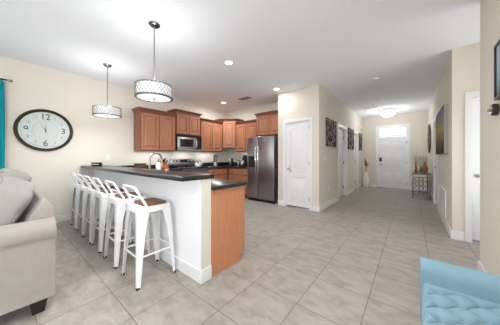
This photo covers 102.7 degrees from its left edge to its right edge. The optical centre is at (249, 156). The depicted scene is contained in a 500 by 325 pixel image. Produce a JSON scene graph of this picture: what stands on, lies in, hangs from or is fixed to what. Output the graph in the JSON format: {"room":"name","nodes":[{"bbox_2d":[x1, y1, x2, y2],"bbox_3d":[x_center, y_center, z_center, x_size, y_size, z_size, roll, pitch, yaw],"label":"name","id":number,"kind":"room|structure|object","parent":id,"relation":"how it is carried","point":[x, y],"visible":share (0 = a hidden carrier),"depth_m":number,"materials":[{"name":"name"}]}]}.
{"room":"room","nodes":[
{"label":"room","id":0,"kind":"room"},
{"bbox_2d":[0,56,227,215],"bbox_3d":[-4.081,-0.188,2.920,0.120,2.740,10.670,0,0,39],"label":"wall","id":1,"kind":"structure","parent":0,"point":[72,96],"depth_m":3.75,"materials":[{"name":"beige paint"}]},
{"bbox_2d":[13,109,72,150],"bbox_3d":[-3.539,-0.458,3.462,0.041,0.730,0.730,0,0,39],"label":"wall clock","id":2,"kind":"object","parent":1,"relation":"attached to","point":[38,129],"visible":1,"depth_m":3.44,"materials":[{"name":"brown metal"}]},
{"bbox_2d":[53,212,89,222],"bbox_3d":[-3.688,1.119,3.301,0.015,0.125,1.818,0,0,39],"label":"baseboard","id":3,"kind":"structure","parent":1,"relation":"attached to","point":[66,217],"depth_m":3.66,"materials":[{"name":"white wood"}]},
{"bbox_2d":[132,164,168,168],"bbox_3d":[-2.562,0.243,4.686,0.018,0.092,1.417,0,0,39],"label":"backsplash","id":4,"kind":"structure","parent":1,"relation":"attached to","point":[147,166],"depth_m":4.87,"materials":[{"name":"beige tile"}]},
{"bbox_2d":[131,106,176,151],"bbox_3d":[-2.266,-0.612,4.774,0.378,0.947,0.905,0,0,39],"label":"upper cabinet","id":5,"kind":"object","parent":1,"relation":"attached to","point":[154,130],"visible":1,"depth_m":4.60,"materials":[{"name":"brown wood"}]},
{"bbox_2d":[168,109,202,135],"bbox_3d":[-1.746,-0.891,5.421,0.378,0.622,0.842,0,0,39],"label":"upper cabinet","id":6,"kind":"object","parent":1,"relation":"attached to","point":[187,122],"visible":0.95,"depth_m":5.28,"materials":[{"name":"brown wood"}]},
{"bbox_2d":[176,134,200,150],"bbox_3d":[-1.715,-0.368,5.398,0.452,0.410,0.735,0,0,39],"label":"microwave","id":7,"kind":"object","parent":6,"relation":"attached to","point":[183,142],"visible":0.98,"depth_m":5.25,"materials":[{"name":"silver metal"}]},
{"bbox_2d":[193,118,222,151],"bbox_3d":[-1.247,-0.624,6.040,0.378,0.942,0.835,0,0,39],"label":"upper cabinet","id":8,"kind":"object","parent":1,"relation":"attached to","point":[210,130],"visible":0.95,"depth_m":5.89,"materials":[{"name":"brown wood"}]},
{"bbox_2d":[201,162,240,165],"bbox_3d":[-0.651,0.236,5.951,1.408,0.108,1.391,0,0,39],"label":"backsplash","id":9,"kind":"structure","parent":1,"relation":"attached to","point":[219,163],"depth_m":6.56,"materials":[{"name":"black stone"}]},
{"bbox_3d":[-4.681,-1.183,1.978,0.123,0.048,3.011,0,0,39],"label":"curtain rod","id":10,"kind":"object","parent":1,"relation":"attached to","visible":0},
{"bbox_2d":[0,80,4,169],"bbox_3d":[-3.994,0.004,2.772,0.073,2.315,0.758,0,0,39],"label":"curtain","id":11,"kind":"object","parent":10,"relation":"hanging from","point":[2,88],"visible":0.58,"depth_m":3.03,"materials":[{"name":"teal fabric"}]},
{"bbox_2d":[94,170,210,270],"bbox_3d":[-1.752,0.698,2.984,3.428,0.968,0.115,0,0,39],"label":"wall","id":12,"kind":"structure","parent":0,"point":[190,201],"depth_m":2.06,"materials":[{"name":"beige paint"}]},
{"bbox_2d":[81,165,213,181],"bbox_3d":[-1.800,0.191,2.910,3.438,0.042,0.365,0,0,39],"label":"countertop","id":13,"kind":"structure","parent":12,"relation":"on","point":[180,176],"depth_m":2.17,"materials":[{"name":"black stone"}]},
{"bbox_2d":[91,162,101,165],"bbox_3d":[-2.716,0.135,3.546,0.140,0.070,0.083,0,0,-1],"label":"speaker","id":14,"kind":"object","parent":13,"relation":"on","point":[92,163],"visible":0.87,"depth_m":3.51},
{"bbox_2d":[97,212,211,283],"bbox_3d":[-1.745,1.119,2.969,3.428,0.125,0.130,0,0,39],"label":"baseboard","id":15,"kind":"structure","parent":12,"relation":"attached to","point":[199,276],"depth_m":2.01,"materials":[{"name":"white wood"}]},
{"bbox_2d":[0,186,479,324],"bbox_3d":[-0.045,1.232,2.392,7.070,0.100,14.910,0,0,39],"label":"floor","id":16,"kind":"structure","parent":0,"point":[355,260],"depth_m":2.01,"materials":[{"name":"tile"}]},
{"bbox_2d":[0,189,56,315],"bbox_3d":[-2.605,0.764,1.819,2.125,0.836,0.968,0,0,39],"label":"sofa","id":17,"kind":"object","parent":16,"relation":"on","point":[27,245],"visible":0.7,"depth_m":1.45,"materials":[{"name":"fabric"}]},
{"bbox_2d":[0,168,31,181],"bbox_3d":[-2.581,0.386,2.073,0.651,0.536,0.406,0,0,39],"label":"cushion","id":18,"kind":"object","parent":17,"relation":"on","point":[10,172],"visible":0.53,"depth_m":1.98,"materials":[{"name":"fabric"}]},
{"bbox_2d":[0,176,35,225],"bbox_3d":[-2.055,0.411,1.641,0.651,0.488,0.390,0,0,38],"label":"cushion","id":19,"kind":"object","parent":17,"relation":"on","point":[16,194],"visible":0.91,"depth_m":1.51,"materials":[{"name":"fabric"}]},
{"bbox_2d":[70,172,96,229],"bbox_3d":[-2.866,0.725,3.504,0.380,0.914,0.386,0,0,39],"label":"bar stool","id":20,"kind":"object","parent":16,"relation":"on","point":[75,196],"visible":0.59,"depth_m":3.38,"materials":[{"name":"white metal"}]},
{"bbox_2d":[76,174,107,235],"bbox_3d":[-2.516,0.725,3.222,0.380,0.914,0.386,0,0,39],"label":"bar stool","id":21,"kind":"object","parent":16,"relation":"on","point":[82,193],"visible":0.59,"depth_m":3.15,"materials":[{"name":"white metal"}]},
{"bbox_2d":[82,175,114,243],"bbox_3d":[-2.200,0.725,2.968,0.380,0.914,0.386,0,0,39],"label":"bar stool","id":22,"kind":"object","parent":16,"relation":"on","point":[90,192],"visible":0.6,"depth_m":2.87,"materials":[{"name":"white metal"}]},
{"bbox_2d":[90,177,132,252],"bbox_3d":[-1.873,0.725,2.704,0.380,0.914,0.386,0,0,39],"label":"bar stool","id":23,"kind":"object","parent":16,"relation":"on","point":[101,198],"visible":0.76,"depth_m":2.53,"materials":[{"name":"white metal"}]},
{"bbox_2d":[103,180,150,268],"bbox_3d":[-1.449,0.725,2.363,0.380,0.914,0.386,0,0,39],"label":"bar stool","id":24,"kind":"object","parent":16,"relation":"on","point":[117,203],"visible":0.82,"depth_m":2.21,"materials":[{"name":"white metal"}]},
{"bbox_2d":[121,184,175,290],"bbox_3d":[-1.024,0.725,2.021,0.380,0.914,0.386,0,0,39],"label":"bar stool","id":25,"kind":"object","parent":16,"relation":"on","point":[142,207],"visible":1,"depth_m":1.97,"materials":[{"name":"white metal"}]},
{"bbox_2d":[170,158,207,173],"bbox_3d":[-1.597,0.595,5.319,0.711,1.095,0.760,0,0,39],"label":"stove","id":26,"kind":"object","parent":16,"relation":"on","point":[187,164],"visible":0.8,"depth_m":5.33,"materials":[{"name":"grey metal"}]},
{"bbox_2d":[171,166,207,168],"bbox_3d":[-1.593,0.279,5.316,0.570,0.024,0.760,0,0,39],"label":"cooktop","id":27,"kind":"object","parent":26,"relation":"in","point":[179,167],"depth_m":5.19,"materials":[{"name":"black glass"}]},
{"bbox_2d":[194,160,202,166],"bbox_3d":[-1.421,0.174,5.520,0.217,0.183,0.200,0,0,-41],"label":"kettle","id":28,"kind":"object","parent":26,"relation":"on","point":[197,164],"visible":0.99,"depth_m":5.45,"materials":[{"name":"silver metal"}]},
{"bbox_2d":[207,168,227,179],"bbox_3d":[-0.945,0.755,6.184,0.660,0.853,1.390,0,0,39],"label":"base cabinet","id":29,"kind":"object","parent":16,"relation":"on","point":[219,173],"visible":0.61,"depth_m":5.78,"materials":[{"name":"brown wood"}]},
{"bbox_2d":[201,162,246,168],"bbox_3d":[-0.651,0.255,5.951,1.408,0.145,1.391,0,0,39],"label":"countertop","id":30,"kind":"structure","parent":29,"relation":"on","point":[220,164],"depth_m":6.01,"materials":[{"name":"black stone"}]},
{"bbox_2d":[213,155,217,165],"bbox_3d":[-1.059,0.114,6.116,0.156,0.352,0.156,0,0,39],"label":"blender","id":31,"kind":"object","parent":30,"relation":"on","point":[215,157],"visible":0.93,"depth_m":6.06,"materials":[{"name":"silver metal"}]},
{"bbox_2d":[229,158,236,165],"bbox_3d":[-0.543,0.167,6.416,0.157,0.245,0.265,0,0,39],"label":"toaster","id":32,"kind":"object","parent":30,"relation":"on","point":[232,161],"visible":0.99,"depth_m":6.34,"materials":[{"name":"silver metal"}]},
{"bbox_2d":[239,155,246,166],"bbox_3d":[-0.194,0.117,6.066,0.180,0.345,0.233,0,0,39],"label":"coffee maker","id":33,"kind":"object","parent":30,"relation":"on","point":[243,163],"visible":0.88,"depth_m":6.00,"materials":[{"name":"black plastic"}]},
{"bbox_2d":[211,185,244,276],"bbox_3d":[-1.541,0.755,3.219,3.403,0.853,0.512,0,0,39],"label":"base cabinet","id":34,"kind":"object","parent":16,"relation":"on","point":[228,204],"visible":0.14,"depth_m":2.12,"materials":[{"name":"brown wood"}]},
{"bbox_2d":[132,164,246,189],"bbox_3d":[-1.236,0.262,3.588,3.461,0.130,1.465,0,0,39],"label":"countertop","id":35,"kind":"structure","parent":34,"relation":"on","point":[216,184],"depth_m":2.26,"materials":[{"name":"black stone"}]},
{"bbox_2d":[134,163,146,168],"bbox_3d":[-2.488,0.220,4.532,0.176,0.140,0.212,0,0,39],"label":"basket","id":36,"kind":"object","parent":35,"relation":"on","point":[136,165],"visible":0.65,"depth_m":4.49,"materials":[{"name":"brown wicker"}]},
{"bbox_2d":[149,152,162,168],"bbox_3d":[-1.437,0.107,3.083,0.131,0.366,0.236,0,0,39],"label":"faucet","id":37,"kind":"object","parent":35,"relation":"on","point":[153,153],"visible":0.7,"depth_m":3.09,"materials":[{"name":"silver metal"}]},
{"bbox_2d":[156,159,160,169],"bbox_3d":[-1.489,0.159,3.253,0.079,0.262,0.079,0,0,1],"label":"soap bottle","id":38,"kind":"object","parent":35,"relation":"on","point":[158,164],"visible":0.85,"depth_m":3.23,"materials":[{"name":"white plastic"}]},
{"bbox_2d":[160,161,168,168],"bbox_3d":[-2.121,0.196,4.891,0.199,0.188,0.170,0,0,39],"label":"knife block","id":39,"kind":"object","parent":35,"relation":"on","point":[165,165],"visible":0.45,"depth_m":4.85,"materials":[{"name":"orange wood"}]},
{"bbox_2d":[228,168,247,197],"bbox_3d":[-0.180,0.755,6.048,0.790,0.853,0.656,0,0,39],"label":"base cabinet","id":40,"kind":"object","parent":16,"relation":"on","point":[236,174],"visible":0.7,"depth_m":5.78,"materials":[{"name":"brown wood"}]},
{"bbox_2d":[247,135,277,203],"bbox_3d":[0.445,0.319,5.479,0.862,1.727,0.726,0,0,39],"label":"refrigerator","id":41,"kind":"object","parent":16,"relation":"on","point":[262,151],"visible":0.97,"depth_m":5.20,"materials":[{"name":"grey metal"}]},
{"bbox_2d":[363,156,368,186],"bbox_3d":[4.532,0.580,7.815,0.230,1.204,0.230,0,0,39],"label":"floor vase","id":42,"kind":"object","parent":16,"relation":"on","point":[365,177],"visible":0.99,"depth_m":7.75,"materials":[{"name":"white ceramic"}]},
{"bbox_2d":[412,171,430,199],"bbox_3d":[5.096,0.822,5.975,0.405,0.720,1.000,0,0,39],"label":"console table","id":43,"kind":"object","parent":16,"relation":"on","point":[428,191],"visible":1,"depth_m":5.62,"materials":[{"name":"grey"}]},
{"bbox_2d":[412,155,418,172],"bbox_3d":[4.840,0.136,5.837,0.197,0.651,0.136,0,0,19],"label":"vase","id":44,"kind":"object","parent":43,"relation":"on","point":[416,170],"visible":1,"depth_m":5.80,"materials":[{"name":"ceramic"}]},
{"bbox_2d":[413,157,426,171],"bbox_3d":[5.267,0.227,6.184,0.330,0.470,0.330,0,0,39],"label":"table lamp","id":45,"kind":"object","parent":43,"relation":"on","point":[420,160],"visible":0.73,"depth_m":6.08,"materials":[{"name":"beige fabric"}]},
{"bbox_2d":[421,162,427,172],"bbox_3d":[4.905,0.300,5.615,0.148,0.322,0.148,0,0,39],"label":"jug","id":46,"kind":"object","parent":43,"relation":"on","point":[424,168],"visible":0.95,"depth_m":5.58,"materials":[{"name":"ceramic"}]},
{"bbox_2d":[420,257,499,324],"bbox_3d":[0.837,0.897,0.604,0.475,0.569,1.351,0,0,39],"label":"tufted armchair","id":47,"kind":"object","parent":16,"relation":"on","point":[450,294],"visible":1,"depth_m":1.02,"materials":[{"name":"blue fabric"}]},
{"bbox_2d":[0,0,480,117],"bbox_3d":[-0.045,-1.608,2.392,7.070,0.100,14.910,0,0,39],"label":"ceiling","id":48,"kind":"structure","parent":0,"point":[339,46],"depth_m":2.77,"materials":[{"name":"white paint"}]},
{"bbox_2d":[92,63,121,118],"bbox_3d":[-2.418,-1.113,3.392,0.414,0.890,0.414,0,0,39],"label":"pendant lamp","id":49,"kind":"object","parent":48,"relation":"hanging from","point":[104,111],"visible":1,"depth_m":3.30,"materials":[{"name":"white fabric"}]},
{"bbox_2d":[95,114,119,117],"bbox_3d":[-2.418,-0.687,3.392,0.360,0.010,0.360,0,0,39],"label":"diffuser","id":50,"kind":"object","parent":49,"relation":"attached to","point":[97,115],"depth_m":3.37,"materials":[{"name":"white glass"}]},
{"bbox_2d":[134,21,172,102],"bbox_3d":[-1.125,-1.113,2.351,0.414,0.890,0.414,0,0,39],"label":"pendant lamp","id":51,"kind":"object","parent":48,"relation":"hanging from","point":[148,91],"visible":1,"depth_m":2.24,"materials":[{"name":"white fabric"}]},
{"bbox_2d":[137,94,170,101],"bbox_3d":[-1.125,-0.687,2.351,0.360,0.010,0.360,0,0,39],"label":"diffuser","id":52,"kind":"object","parent":51,"relation":"attached to","point":[144,97],"depth_m":2.32,"materials":[{"name":"white glass"}]},
{"bbox_2d":[224,60,233,64],"bbox_3d":[-0.351,-1.552,3.303,0.170,0.009,0.170,0,0,39],"label":"recessed light","id":53,"kind":"object","parent":48,"relation":"in","point":[227,62],"visible":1,"depth_m":3.29,"materials":[{"name":"white plastic"}]},
{"bbox_2d":[239,96,250,100],"bbox_3d":[-0.141,-1.552,5.326,0.340,0.011,0.180,0,0,39],"label":"ceiling vent","id":54,"kind":"object","parent":48,"relation":"in","point":[247,97],"visible":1,"depth_m":5.31,"materials":[{"name":"grey metal"}]},
{"bbox_2d":[363,106,377,109],"bbox_3d":[3.830,-1.550,6.353,0.400,0.013,0.260,0,0,39],"label":"ceiling vent","id":55,"kind":"object","parent":48,"relation":"in","point":[374,107],"visible":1,"depth_m":6.31,"materials":[{"name":"white plastic"}]},
{"bbox_2d":[379,108,396,116],"bbox_3d":[4.549,-1.438,6.608,0.486,0.239,0.483,0,0,39],"label":"ceiling light","id":56,"kind":"object","parent":48,"relation":"attached to","point":[389,112],"visible":1,"depth_m":6.47,"materials":[{"name":"white glass"}]},
{"bbox_2d":[228,102,277,161],"bbox_3d":[0.208,-0.188,6.239,2.400,2.740,0.120,0,0,39],"label":"wall","id":57,"kind":"structure","parent":0,"point":[245,114],"depth_m":6.42,"materials":[{"name":"beige paint"}]},
{"bbox_2d":[216,118,243,148],"bbox_3d":[-0.671,-0.729,6.461,0.739,0.922,0.624,0,0,39],"label":"upper cabinet","id":58,"kind":"object","parent":57,"relation":"attached to","point":[228,125],"visible":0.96,"depth_m":6.25,"materials":[{"name":"brown wood"}]},
{"bbox_2d":[235,119,258,151],"bbox_3d":[-0.029,-0.619,6.107,0.800,0.912,0.378,0,0,39],"label":"upper cabinet","id":59,"kind":"object","parent":57,"relation":"attached to","point":[244,129],"visible":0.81,"depth_m":6.02,"materials":[{"name":"brown wood"}]},
{"bbox_2d":[254,110,277,136],"bbox_3d":[0.606,-0.908,5.577,0.943,0.637,0.408,0,0,39],"label":"upper cabinet","id":60,"kind":"object","parent":57,"relation":"attached to","point":[266,122],"visible":0.76,"depth_m":5.47,"materials":[{"name":"brown wood"}]},
{"bbox_2d":[278,84,320,205],"bbox_3d":[1.330,-0.188,4.911,1.013,2.740,0.780,0,0,39],"label":"wall","id":61,"kind":"structure","parent":0,"point":[304,102],"depth_m":4.48,"materials":[{"name":"beige paint"}]},
{"bbox_2d":[286,121,308,207],"bbox_3d":[1.098,0.173,4.600,0.603,1.950,0.090,0,0,39],"label":"door","id":62,"kind":"structure","parent":61,"relation":"in","point":[297,133],"depth_m":4.61,"materials":[{"name":"white wood"}]},
{"bbox_2d":[283,117,312,210],"bbox_3d":[1.114,0.153,4.637,0.726,2.058,0.118,0,0,39],"label":"trim","id":63,"kind":"structure","parent":61,"relation":"attached to","point":[310,119],"depth_m":4.41,"materials":[{"name":"white wood"}]},
{"bbox_2d":[321,86,361,204],"bbox_3d":[3.045,-0.188,6.330,0.120,2.740,4.900,0,0,39],"label":"wall","id":64,"kind":"structure","parent":0,"point":[332,108],"depth_m":5.09,"materials":[{"name":"beige paint"}]},
{"bbox_2d":[278,196,337,211],"bbox_3d":[1.531,1.119,5.148,1.028,0.125,1.430,0,0,39],"label":"baseboard","id":65,"kind":"structure","parent":64,"relation":"attached to","point":[332,201],"depth_m":4.68,"materials":[{"name":"white wood"}]},
{"bbox_2d":[326,117,336,146],"bbox_3d":[1.993,-0.576,4.898,0.035,0.665,0.750,0,0,39],"label":"canvas","id":66,"kind":"object","parent":64,"relation":"attached to","point":[331,125],"visible":1,"depth_m":4.85},
{"bbox_2d":[339,129,343,196],"bbox_3d":[2.626,0.175,5.833,0.090,1.990,0.832,0,0,39],"label":"door","id":67,"kind":"structure","parent":64,"relation":"in","point":[341,137],"depth_m":5.97,"materials":[{"name":"white wood"}]},
{"bbox_2d":[338,123,347,200],"bbox_3d":[2.638,0.137,5.810,0.138,2.090,0.980,0,0,39],"label":"trim","id":68,"kind":"structure","parent":64,"relation":"attached to","point":[344,128],"depth_m":6.11,"materials":[{"name":"white wood"}]},
{"bbox_2d":[348,128,353,149],"bbox_3d":[3.281,-0.576,6.499,0.035,0.665,0.760,0,0,39],"label":"canvas","id":69,"kind":"object","parent":64,"relation":"attached to","point":[350,131],"visible":0.82,"depth_m":6.37},
{"bbox_2d":[354,135,354,187],"bbox_3d":[3.717,0.175,7.188,0.090,1.990,0.592,0,0,39],"label":"door","id":70,"kind":"structure","parent":64,"relation":"in","point":[354,135],"depth_m":7.37,"materials":[{"name":"white wood"}]},
{"bbox_2d":[353,131,357,188],"bbox_3d":[3.729,0.137,7.165,0.138,2.090,0.740,0,0,39],"label":"trim","id":71,"kind":"structure","parent":64,"relation":"attached to","point":[355,132],"depth_m":7.38,"materials":[{"name":"white wood"}]},
{"bbox_2d":[348,183,362,194],"bbox_3d":[3.770,1.119,7.123,0.015,0.125,2.475,0,0,39],"label":"baseboard","id":72,"kind":"structure","parent":64,"relation":"attached to","point":[361,184],"depth_m":6.68,"materials":[{"name":"white"}]},
{"bbox_2d":[359,133,361,150],"bbox_3d":[4.266,-0.576,7.722,0.035,0.665,0.540,0,0,39],"label":"canvas","id":73,"kind":"object","parent":64,"relation":"attached to","point":[360,134],"visible":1,"depth_m":7.63},
{"bbox_2d":[362,111,427,187],"bbox_3d":[5.362,-0.188,7.520,1.997,2.740,0.140,0,0,39],"label":"wall","id":74,"kind":"structure","parent":0,"point":[418,121],"depth_m":7.26,"materials":[{"name":"beige paint"}]},
{"bbox_2d":[378,136,406,189],"bbox_3d":[5.328,0.213,7.479,0.893,1.936,0.105,0,0,39],"label":"door","id":75,"kind":"structure","parent":74,"relation":"in","point":[392,151],"depth_m":7.48,"materials":[{"name":"white wood"}]},
{"bbox_2d":[378,126,406,136],"bbox_3d":[5.334,-0.940,7.504,0.876,0.333,0.060,0,0,39],"label":"window","id":76,"kind":"structure","parent":74,"relation":"in","point":[391,131],"depth_m":7.47,"materials":[{"name":"white glass"}]},
{"bbox_2d":[376,123,409,189],"bbox_3d":[5.341,-0.005,7.512,1.050,2.375,0.138,0,0,39],"label":"trim","id":77,"kind":"structure","parent":74,"relation":"attached to","point":[408,124],"depth_m":7.17,"materials":[{"name":"white wood"}]},
{"bbox_2d":[369,183,426,190],"bbox_3d":[5.314,1.119,7.459,1.967,0.125,0.015,0,0,39],"label":"baseboard","id":78,"kind":"structure","parent":74,"relation":"attached to","point":[370,185],"depth_m":7.06,"materials":[{"name":"white wood"}]},
{"bbox_2d":[428,53,450,227],"bbox_3d":[4.631,-0.188,4.924,0.120,2.740,5.100,0,0,39],"label":"wall","id":79,"kind":"structure","parent":0,"point":[442,95],"depth_m":3.52,"materials":[{"name":"beige paint"}]},
{"bbox_2d":[427,124,430,152],"bbox_3d":[5.473,-0.558,6.121,0.063,0.884,0.884,0,0,39],"label":"wall ornament","id":80,"kind":"object","parent":79,"relation":"attached to","point":[429,129],"visible":1,"depth_m":5.88,"materials":[{"name":"brown metal"}]},
{"bbox_2d":[433,113,437,205],"bbox_3d":[4.402,0.122,4.685,0.098,2.120,1.000,0,0,39],"label":"trim","id":81,"kind":"structure","parent":79,"relation":"attached to","point":[434,120],"depth_m":5.03,"materials":[{"name":"white wood"}]},
{"bbox_2d":[434,154,436,203],"bbox_3d":[4.387,0.160,4.684,0.090,2.020,0.853,0,0,39],"label":"door","id":82,"kind":"structure","parent":79,"relation":"in","point":[436,154],"depth_m":4.86,"materials":[{"name":"white wood"}]},
{"bbox_2d":[436,103,447,153],"bbox_3d":[3.555,-0.453,3.724,0.050,0.800,1.340,0,0,39],"label":"canvas","id":83,"kind":"object","parent":79,"relation":"attached to","point":[442,116],"visible":0.96,"depth_m":3.34,"materials":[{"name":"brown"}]},
{"bbox_2d":[439,184,445,218],"bbox_3d":[3.567,0.797,3.714,0.020,0.470,0.980,0,0,39],"label":"air vent","id":84,"kind":"object","parent":79,"relation":"in","point":[442,192],"visible":1,"depth_m":3.62,"materials":[{"name":"white metal"}]},
{"bbox_2d":[431,194,464,240],"bbox_3d":[4.541,1.119,4.820,0.140,0.125,5.095,0,0,39],"label":"baseboard","id":85,"kind":"structure","parent":79,"relation":"attached to","point":[456,235],"depth_m":2.89,"materials":[{"name":"white wood"}]},
{"bbox_2d":[451,42,479,231],"bbox_3d":[3.187,-0.188,1.998,1.540,2.740,1.270,0,0,39],"label":"wall","id":86,"kind":"structure","parent":0,"point":[465,60],"depth_m":2.83,"materials":[{"name":"beige paint"}]},
{"bbox_2d":[465,90,479,242],"bbox_3d":[3.385,0.142,2.559,0.895,2.080,0.128,0,0,39],"label":"trim","id":87,"kind":"structure","parent":86,"relation":"attached to","point":[468,95],"depth_m":2.77,"materials":[{"name":"white wood"}]},
{"bbox_2d":[472,97,479,240],"bbox_3d":[3.378,0.165,2.550,0.743,1.974,0.090,0,0,39],"label":"door","id":88,"kind":"structure","parent":86,"relation":"in","point":[475,101],"depth_m":2.76,"materials":[{"name":"white wood"}]},
{"bbox_2d":[480,0,499,274],"bbox_3d":[-0.344,-0.188,-1.379,0.105,2.740,8.660,0,0,39],"label":"wall","id":89,"kind":"structure","parent":0,"point":[489,9],"depth_m":1.80,"materials":[{"name":"beige paint"}]},
{"bbox_2d":[478,260,486,271],"bbox_3d":[-0.307,1.119,-1.322,0.120,0.125,8.555,0,0,39],"label":"baseboard","id":90,"kind":"structure","parent":89,"relation":"attached to","point":[480,266],"depth_m":1.96,"materials":[{"name":"white wood"}]},
{"bbox_2d":[487,103,499,115],"bbox_3d":[1.969,-0.381,1.625,0.059,0.096,0.096,0,0,39],"label":"thermostat","id":91,"kind":"object","parent":89,"relation":"attached to","point":[494,110],"visible":1,"depth_m":1.59,"materials":[{"name":"black plastic"}]},
{"bbox_2d":[494,39,499,99],"bbox_3d":[1.781,-0.671,1.365,0.025,0.435,0.620,0,0,39],"label":"framed picture","id":92,"kind":"object","parent":89,"relation":"attached to","point":[497,45],"visible":1,"depth_m":1.57,"materials":[{"name":"black"}]},
{"bbox_2d":[497,44,499,95],"bbox_3d":[1.785,-0.671,1.362,0.012,0.395,0.580,0,0,39],"label":"print","id":93,"kind":"object","parent":92,"relation":"attached to","point":[498,45],"depth_m":1.56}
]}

